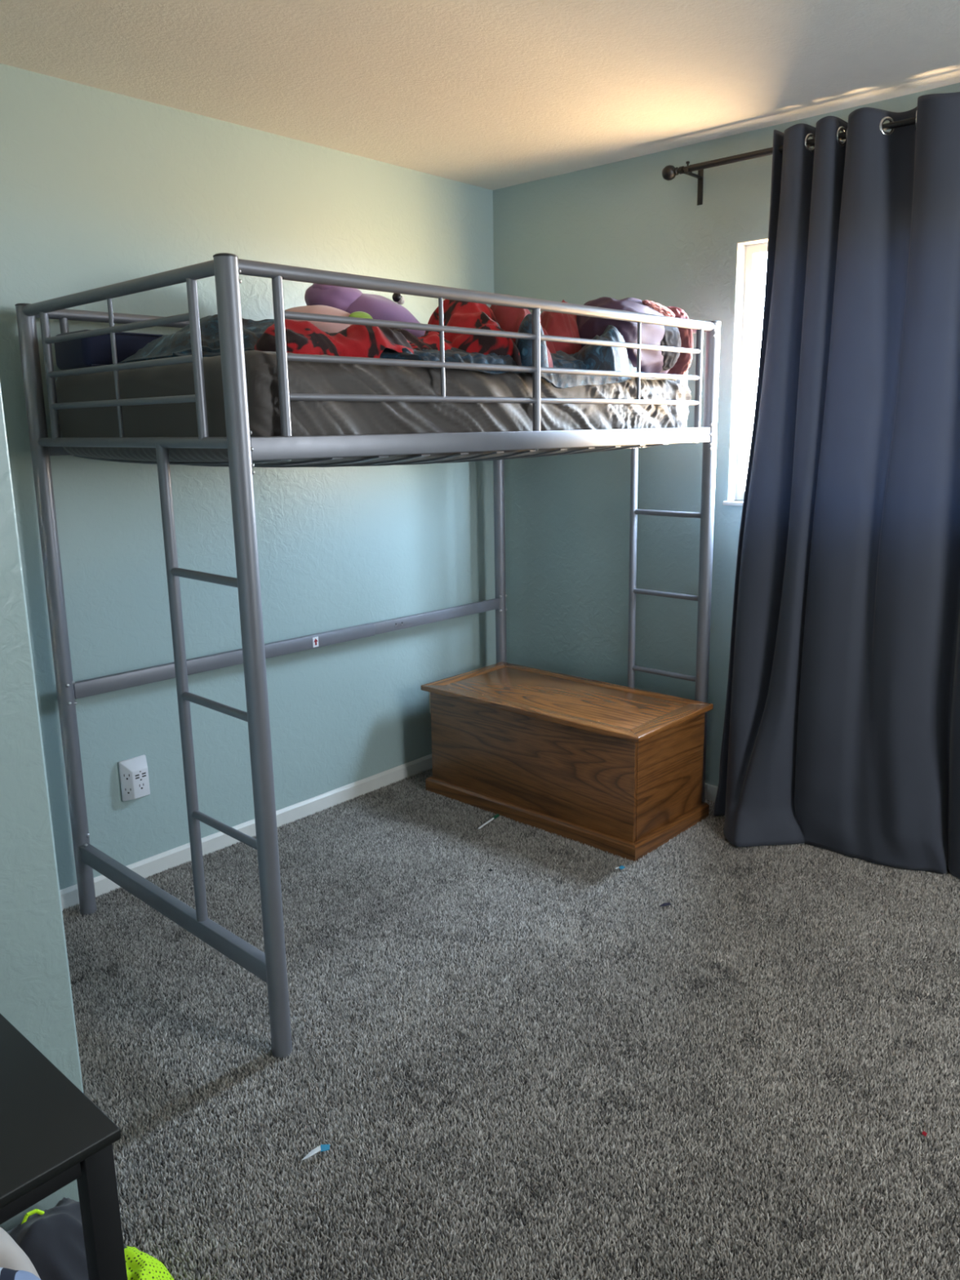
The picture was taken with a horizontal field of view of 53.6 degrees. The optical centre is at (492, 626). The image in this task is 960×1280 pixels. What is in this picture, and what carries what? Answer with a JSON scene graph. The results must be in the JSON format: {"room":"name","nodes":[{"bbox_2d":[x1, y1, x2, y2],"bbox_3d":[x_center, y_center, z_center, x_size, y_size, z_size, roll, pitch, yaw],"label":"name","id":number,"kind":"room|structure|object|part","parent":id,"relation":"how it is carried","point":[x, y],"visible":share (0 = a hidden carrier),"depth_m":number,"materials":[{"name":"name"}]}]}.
{"room":"child's bedroom","nodes":[
{"label":"child's bedroom","id":0,"kind":"room"},
{"bbox_2d":[0,382,83,1231],"bbox_3d":[-1.921,0.030,1.233,1.398,2.520,1.992,10,16,41],"label":"wall","id":1,"kind":"structure","parent":0,"point":[36,998],"depth_m":1.55,"materials":[{"name":"paint"}]},
{"bbox_2d":[0,63,496,889],"bbox_3d":[-0.905,-0.460,3.481,0.140,2.520,2.820,10,16,41],"label":"wall","id":2,"kind":"structure","parent":0,"point":[99,188],"depth_m":3.32,"materials":[{"name":"paint"}]},
{"bbox_2d":[118,755,150,801],"bbox_3d":[-1.199,0.513,3.193,0.041,0.139,0.094,10,16,41],"label":"electrical outlet","id":3,"kind":"object","parent":2,"relation":"attached to","point":[133,772],"visible":1,"depth_m":3.18,"materials":[{"name":"white plastic"}]},
{"bbox_2d":[59,753,432,911],"bbox_3d":[-0.860,0.756,3.653,0.012,0.068,2.708,10,16,41],"label":"baseboard","id":4,"kind":"structure","parent":2,"relation":"attached to","point":[147,867],"depth_m":3.60,"materials":[{"name":"white paint"}]},
{"bbox_2d":[0,0,959,190],"bbox_3d":[0.062,-1.289,1.055,4.540,0.080,4.800,10,16,41],"label":"ceiling","id":5,"kind":"structure","parent":0,"point":[492,95],"depth_m":2.69,"materials":[{"name":"paint"}]},
{"bbox_2d":[62,777,959,1279],"bbox_3d":[0.098,1.244,1.590,4.540,0.060,4.800,10,16,41],"label":"floor","id":6,"kind":"structure","parent":0,"point":[472,1115],"depth_m":2.03,"materials":[{"name":"grey carpet"}]},
{"bbox_2d":[0,1226,40,1279],"bbox_3d":[-0.799,1.045,1.399,0.235,0.410,0.293,10,16,41],"label":"shirt","id":7,"kind":"object","parent":6,"relation":"on","point":[12,1256],"visible":0.84,"depth_m":1.40,"materials":[{"name":"fabric"}]},
{"bbox_2d":[0,1267,40,1279],"bbox_3d":[-0.706,1.073,1.331,0.212,0.376,0.278,10,16,41],"label":"striped towel","id":8,"kind":"object","parent":6,"relation":"on","point":[6,1273],"visible":1,"depth_m":1.34,"materials":[{"name":"blue fabric"}]},
{"bbox_2d":[0,1013,127,1279],"bbox_3d":[-0.991,0.991,0.947,0.540,0.729,1.098,10,16,41],"label":"desk","id":9,"kind":"object","parent":6,"relation":"on","point":[53,1135],"visible":1,"depth_m":1.10,"materials":[{"name":"black laminate"}]},
{"bbox_3d":[-0.458,0.944,1.171,0.033,0.714,0.033,10,16,41],"label":"leg","id":10,"kind":"part","parent":9,"relation":"part of","materials":[{"name":"black wood"}]},
{"bbox_2d":[14,253,720,1059],"bbox_3d":[-0.262,-0.083,3.221,1.144,1.871,2.039,10,16,41],"label":"bed","id":11,"kind":"object","parent":6,"relation":"on","point":[244,450],"visible":0.85,"depth_m":2.49,"materials":[{"name":"silver metal"}]},
{"bbox_3d":[-1.311,0.007,2.871,0.049,1.867,0.062,2,12,13],"label":"post","id":12,"kind":"part","parent":11,"relation":"part of","materials":[{"name":"silver metal"}]},
{"bbox_3d":[-0.646,-0.678,3.458,0.026,0.052,1.919,10,16,42],"label":"deck rail","id":13,"kind":"part","parent":11,"relation":"part of","materials":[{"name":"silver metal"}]},
{"bbox_3d":[-0.651,-1.048,3.382,0.031,0.031,1.925,10,16,42],"label":"rail","id":14,"kind":"part","parent":11,"relation":"part of","materials":[{"name":"silver metal"}]},
{"bbox_3d":[-0.944,-0.736,2.355,0.792,0.016,0.016,10,16,42],"label":"guard rail","id":15,"kind":"part","parent":11,"relation":"part of","materials":[{"name":"silver metal"}]},
{"bbox_3d":[-0.938,-0.821,2.330,1.038,0.031,0.031,10,16,42],"label":"rail","id":16,"kind":"part","parent":11,"relation":"part of","materials":[{"name":"silver metal"}]},
{"bbox_3d":[-0.943,-0.647,2.373,0.792,0.016,0.016,10,16,42],"label":"guard rail","id":17,"kind":"part","parent":11,"relation":"part of","materials":[{"name":"silver metal"}]},
{"bbox_3d":[-0.941,-0.563,2.391,0.792,0.016,0.016,10,16,42],"label":"guard rail","id":18,"kind":"part","parent":11,"relation":"part of","materials":[{"name":"silver metal"}]},
{"bbox_3d":[-0.932,-0.466,2.404,1.034,0.025,0.025,10,16,42],"label":"rail","id":19,"kind":"part","parent":11,"relation":"part of","materials":[{"name":"silver metal"}]},
{"bbox_3d":[-0.537,0.146,2.163,0.054,1.867,0.054,10,16,41],"label":"post","id":20,"kind":"part","parent":11,"relation":"part of","materials":[{"name":"silver metal"}]},
{"bbox_2d":[55,350,691,465],"bbox_3d":[-0.266,-0.682,3.102,1.022,0.286,1.899,10,16,41],"label":"mattress","id":21,"kind":"object","parent":11,"relation":"on","point":[308,418],"visible":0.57,"depth_m":2.45,"materials":[{"name":"grey fabric"}]},
{"bbox_2d":[53,329,164,370],"bbox_3d":[-1.027,-0.805,2.805,0.201,0.102,0.455,10,16,41],"label":"pillow","id":22,"kind":"object","parent":21,"relation":"on","point":[94,351],"visible":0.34,"depth_m":2.64,"materials":[{"name":"blue fabric"}]},
{"bbox_2d":[253,319,452,358],"bbox_3d":[-0.382,-0.784,2.657,0.486,0.130,0.820,10,16,41],"label":"fleece blanket","id":23,"kind":"object","parent":21,"relation":"on","point":[302,337],"visible":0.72,"depth_m":2.40,"materials":[{"name":"red fabric"}]},
{"bbox_2d":[117,313,676,388],"bbox_3d":[-0.235,-0.851,2.975,0.887,0.229,1.662,10,16,41],"label":"comforter","id":24,"kind":"object","parent":21,"relation":"on","point":[590,357],"visible":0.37,"depth_m":2.73,"materials":[{"name":"teal fabric"}]},
{"bbox_2d":[284,283,425,337],"bbox_3d":[-0.467,-1.008,3.150,0.267,0.273,0.659,10,16,41],"label":"plush toy","id":25,"kind":"object","parent":24,"relation":"on","point":[320,299],"visible":0.41,"depth_m":3.07,"materials":[{"name":"purple fabric"}]},
{"bbox_2d":[424,299,521,365],"bbox_3d":[-0.066,-0.901,2.907,0.238,0.242,0.409,-7,13,-26],"label":"pillow","id":26,"kind":"object","parent":21,"relation":"on","point":[458,313],"visible":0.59,"depth_m":2.80,"materials":[{"name":"red fabric"}]},
{"bbox_2d":[489,294,555,367],"bbox_3d":[0.079,-0.928,3.009,0.371,0.237,0.308,10,16,41],"label":"plaid shirt","id":27,"kind":"object","parent":21,"relation":"on","point":[508,318],"visible":0.3,"depth_m":2.92,"materials":[{"name":"red fabric"}]},
{"bbox_2d":[540,299,582,354],"bbox_3d":[0.228,-0.998,3.258,0.249,0.247,0.332,10,16,41],"label":"sweater","id":28,"kind":"object","parent":21,"relation":"on","point":[557,324],"visible":0.23,"depth_m":3.13,"materials":[{"name":"red fabric"}]},
{"bbox_2d":[576,297,693,374],"bbox_3d":[0.475,-0.998,3.337,0.486,0.287,0.264,-12,16,-42],"label":"throw pillow","id":29,"kind":"object","parent":21,"relation":"on","point":[651,361],"visible":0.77,"depth_m":3.23,"materials":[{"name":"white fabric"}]},
{"bbox_3d":[-0.171,-0.754,2.394,0.016,0.016,0.874,10,16,42],"label":"guard rail","id":30,"kind":"part","parent":11,"relation":"part of","materials":[{"name":"silver metal"}]},
{"bbox_3d":[-0.170,-0.666,2.412,0.016,0.016,0.874,10,16,42],"label":"guard rail","id":31,"kind":"part","parent":11,"relation":"part of","materials":[{"name":"silver metal"}]},
{"bbox_3d":[-0.168,-0.582,2.430,0.016,0.016,0.874,10,16,42],"label":"guard rail","id":32,"kind":"part","parent":11,"relation":"part of","materials":[{"name":"silver metal"}]},
{"bbox_3d":[0.119,-0.911,2.684,0.031,0.031,1.951,10,16,42],"label":"rail","id":33,"kind":"part","parent":11,"relation":"part of","materials":[{"name":"silver metal"}]},
{"bbox_3d":[0.125,-0.542,2.762,0.026,0.052,1.944,10,16,42],"label":"deck rail","id":34,"kind":"part","parent":11,"relation":"part of","materials":[{"name":"silver metal"}]},
{"bbox_3d":[0.034,-0.306,4.264,0.054,1.867,0.049,10,16,41],"label":"post","id":35,"kind":"part","parent":11,"relation":"part of","materials":[{"name":"silver metal"}]},
{"bbox_3d":[0.430,-0.725,3.064,0.016,0.016,0.893,10,16,42],"label":"guard rail","id":36,"kind":"part","parent":11,"relation":"part of","materials":[{"name":"silver metal"}]},
{"bbox_3d":[0.429,-0.809,3.046,0.016,0.016,0.893,10,16,42],"label":"guard rail","id":37,"kind":"part","parent":11,"relation":"part of","materials":[{"name":"silver metal"}]},
{"bbox_3d":[0.428,-0.897,3.027,0.016,0.016,0.893,10,16,42],"label":"guard rail","id":38,"kind":"part","parent":11,"relation":"part of","materials":[{"name":"silver metal"}]},
{"bbox_3d":[0.805,-0.173,3.588,0.051,1.867,0.056,10,16,41],"label":"post","id":39,"kind":"part","parent":11,"relation":"part of","materials":[{"name":"silver metal"}]},
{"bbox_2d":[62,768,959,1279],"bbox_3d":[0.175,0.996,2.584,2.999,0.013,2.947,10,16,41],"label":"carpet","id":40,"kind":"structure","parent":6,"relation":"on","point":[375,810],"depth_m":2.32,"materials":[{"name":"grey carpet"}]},
{"bbox_2d":[6,1196,127,1279],"bbox_3d":[-0.704,1.078,1.536,0.282,0.290,0.333,10,16,41],"label":"clothing","id":41,"kind":"object","parent":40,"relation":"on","point":[52,1239],"visible":0.54,"depth_m":1.51,"materials":[{"name":"fabric"}]},
{"bbox_2d":[124,1245,173,1279],"bbox_3d":[-0.638,1.149,1.638,0.213,0.108,0.169,10,16,41],"label":"jersey","id":42,"kind":"object","parent":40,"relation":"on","point":[140,1265],"visible":0.55,"depth_m":1.64,"materials":[{"name":"fabric"}]},
{"bbox_2d":[301,1144,329,1160],"bbox_3d":[-0.374,1.112,2.009,0.066,0.011,0.015,-7,14,-29],"label":"wrapper","id":43,"kind":"object","parent":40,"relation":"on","point":[322,1148],"visible":1,"depth_m":2.01,"materials":[{"name":"white plastic"}]},
{"bbox_2d":[477,813,499,829],"bbox_3d":[-0.015,0.758,3.682,0.012,0.012,0.144,7,14,31],"label":"stick","id":44,"kind":"object","parent":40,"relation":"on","point":[496,815],"visible":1,"depth_m":3.69,"materials":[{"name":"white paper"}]},
{"bbox_2d":[421,662,713,862],"bbox_3d":[0.279,0.497,3.833,1.069,0.466,0.526,10,16,41],"label":"chest","id":45,"kind":"object","parent":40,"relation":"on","point":[615,769],"visible":1,"depth_m":3.60,"materials":[{"name":"brown wood"}]},
{"bbox_3d":[-0.098,0.218,4.108,0.076,0.022,0.516,10,16,41],"label":"lid frame","id":46,"kind":"part","parent":45,"relation":"part of","materials":[{"name":"brown wood"}]},
{"bbox_3d":[0.122,0.318,3.618,1.065,0.022,0.062,10,16,41],"label":"lid frame","id":47,"kind":"part","parent":45,"relation":"part of","materials":[{"name":"brown wood"}]},
{"bbox_3d":[0.126,0.517,3.661,1.009,0.386,0.016,10,16,41],"label":"panel","id":48,"kind":"part","parent":45,"relation":"part of","materials":[{"name":"brown wood"}]},
{"bbox_3d":[0.273,0.281,3.784,0.919,0.020,0.394,10,16,41],"label":"lid","id":49,"kind":"part","parent":45,"relation":"part of","materials":[{"name":"brown wood"}]},
{"bbox_3d":[0.425,0.244,3.950,1.065,0.022,0.062,10,16,41],"label":"lid frame","id":50,"kind":"part","parent":45,"relation":"part of","materials":[{"name":"brown wood"}]},
{"bbox_3d":[0.658,0.541,3.512,0.016,0.386,0.464,10,16,41],"label":"panel","id":51,"kind":"part","parent":45,"relation":"part of","materials":[{"name":"brown wood"}]},
{"bbox_3d":[0.644,0.344,3.460,0.076,0.022,0.516,10,16,41],"label":"lid frame","id":52,"kind":"part","parent":45,"relation":"part of","materials":[{"name":"brown wood"}]},
{"bbox_2d":[615,865,625,869],"bbox_3d":[0.442,0.835,3.280,0.033,0.005,0.018,-7,13,-26],"label":"scrap","id":53,"kind":"object","parent":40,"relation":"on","point":[621,867],"visible":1,"depth_m":3.28,"materials":[{"name":"blue plastic"}]},
{"bbox_2d":[658,902,671,906],"bbox_3d":[0.550,0.888,3.024,0.040,0.005,0.015,-7,13,-28],"label":"scrap","id":54,"kind":"object","parent":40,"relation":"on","point":[668,903],"visible":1,"depth_m":3.02,"materials":[{"name":"grey"}]},
{"bbox_2d":[493,82,959,786],"bbox_3d":[1.657,-0.399,3.023,4.300,2.520,0.100,10,16,41],"label":"wall","id":55,"kind":"structure","parent":0,"point":[620,229],"depth_m":3.86,"materials":[{"name":"paint"}]},
{"bbox_2d":[704,783,717,801],"bbox_3d":[1.641,0.810,3.232,4.288,0.068,0.012,10,16,41],"label":"baseboard","id":56,"kind":"structure","parent":55,"relation":"attached to","point":[710,791],"depth_m":3.88,"materials":[{"name":"white paint"}]},
{"bbox_2d":[722,237,768,506],"bbox_3d":[1.522,-0.830,3.034,1.645,0.948,0.104,10,16,41],"label":"window","id":57,"kind":"structure","parent":55,"relation":"in","point":[747,251],"depth_m":3.55,"materials":[{"name":"white paint"}]},
{"bbox_3d":[1.519,-0.371,3.119,1.645,0.016,0.074,10,16,41],"label":"sill","id":58,"kind":"part","parent":57,"relation":"part of","materials":[{"name":"white paint"}]},
{"bbox_2d":[662,116,915,205],"bbox_3d":[1.508,-1.479,2.768,2.299,0.134,0.117,10,16,41],"label":"curtain rod","id":59,"kind":"object","parent":55,"relation":"attached to","point":[669,172],"visible":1,"depth_m":3.33,"materials":[{"name":"black metal"}]},
{"bbox_3d":[1.486,-1.514,2.735,2.165,0.019,0.019,10,16,41],"label":"rod","id":60,"kind":"part","parent":59,"relation":"part of","materials":[{"name":"black metal"}]},
{"bbox_2d":[713,92,959,878],"bbox_3d":[1.530,-0.347,2.887,1.838,2.456,0.294,8,15,36],"label":"curtain","id":61,"kind":"object","parent":59,"relation":"hanging from","point":[841,735],"visible":0.99,"depth_m":3.16,"materials":[{"name":"fabric"}]}
]}

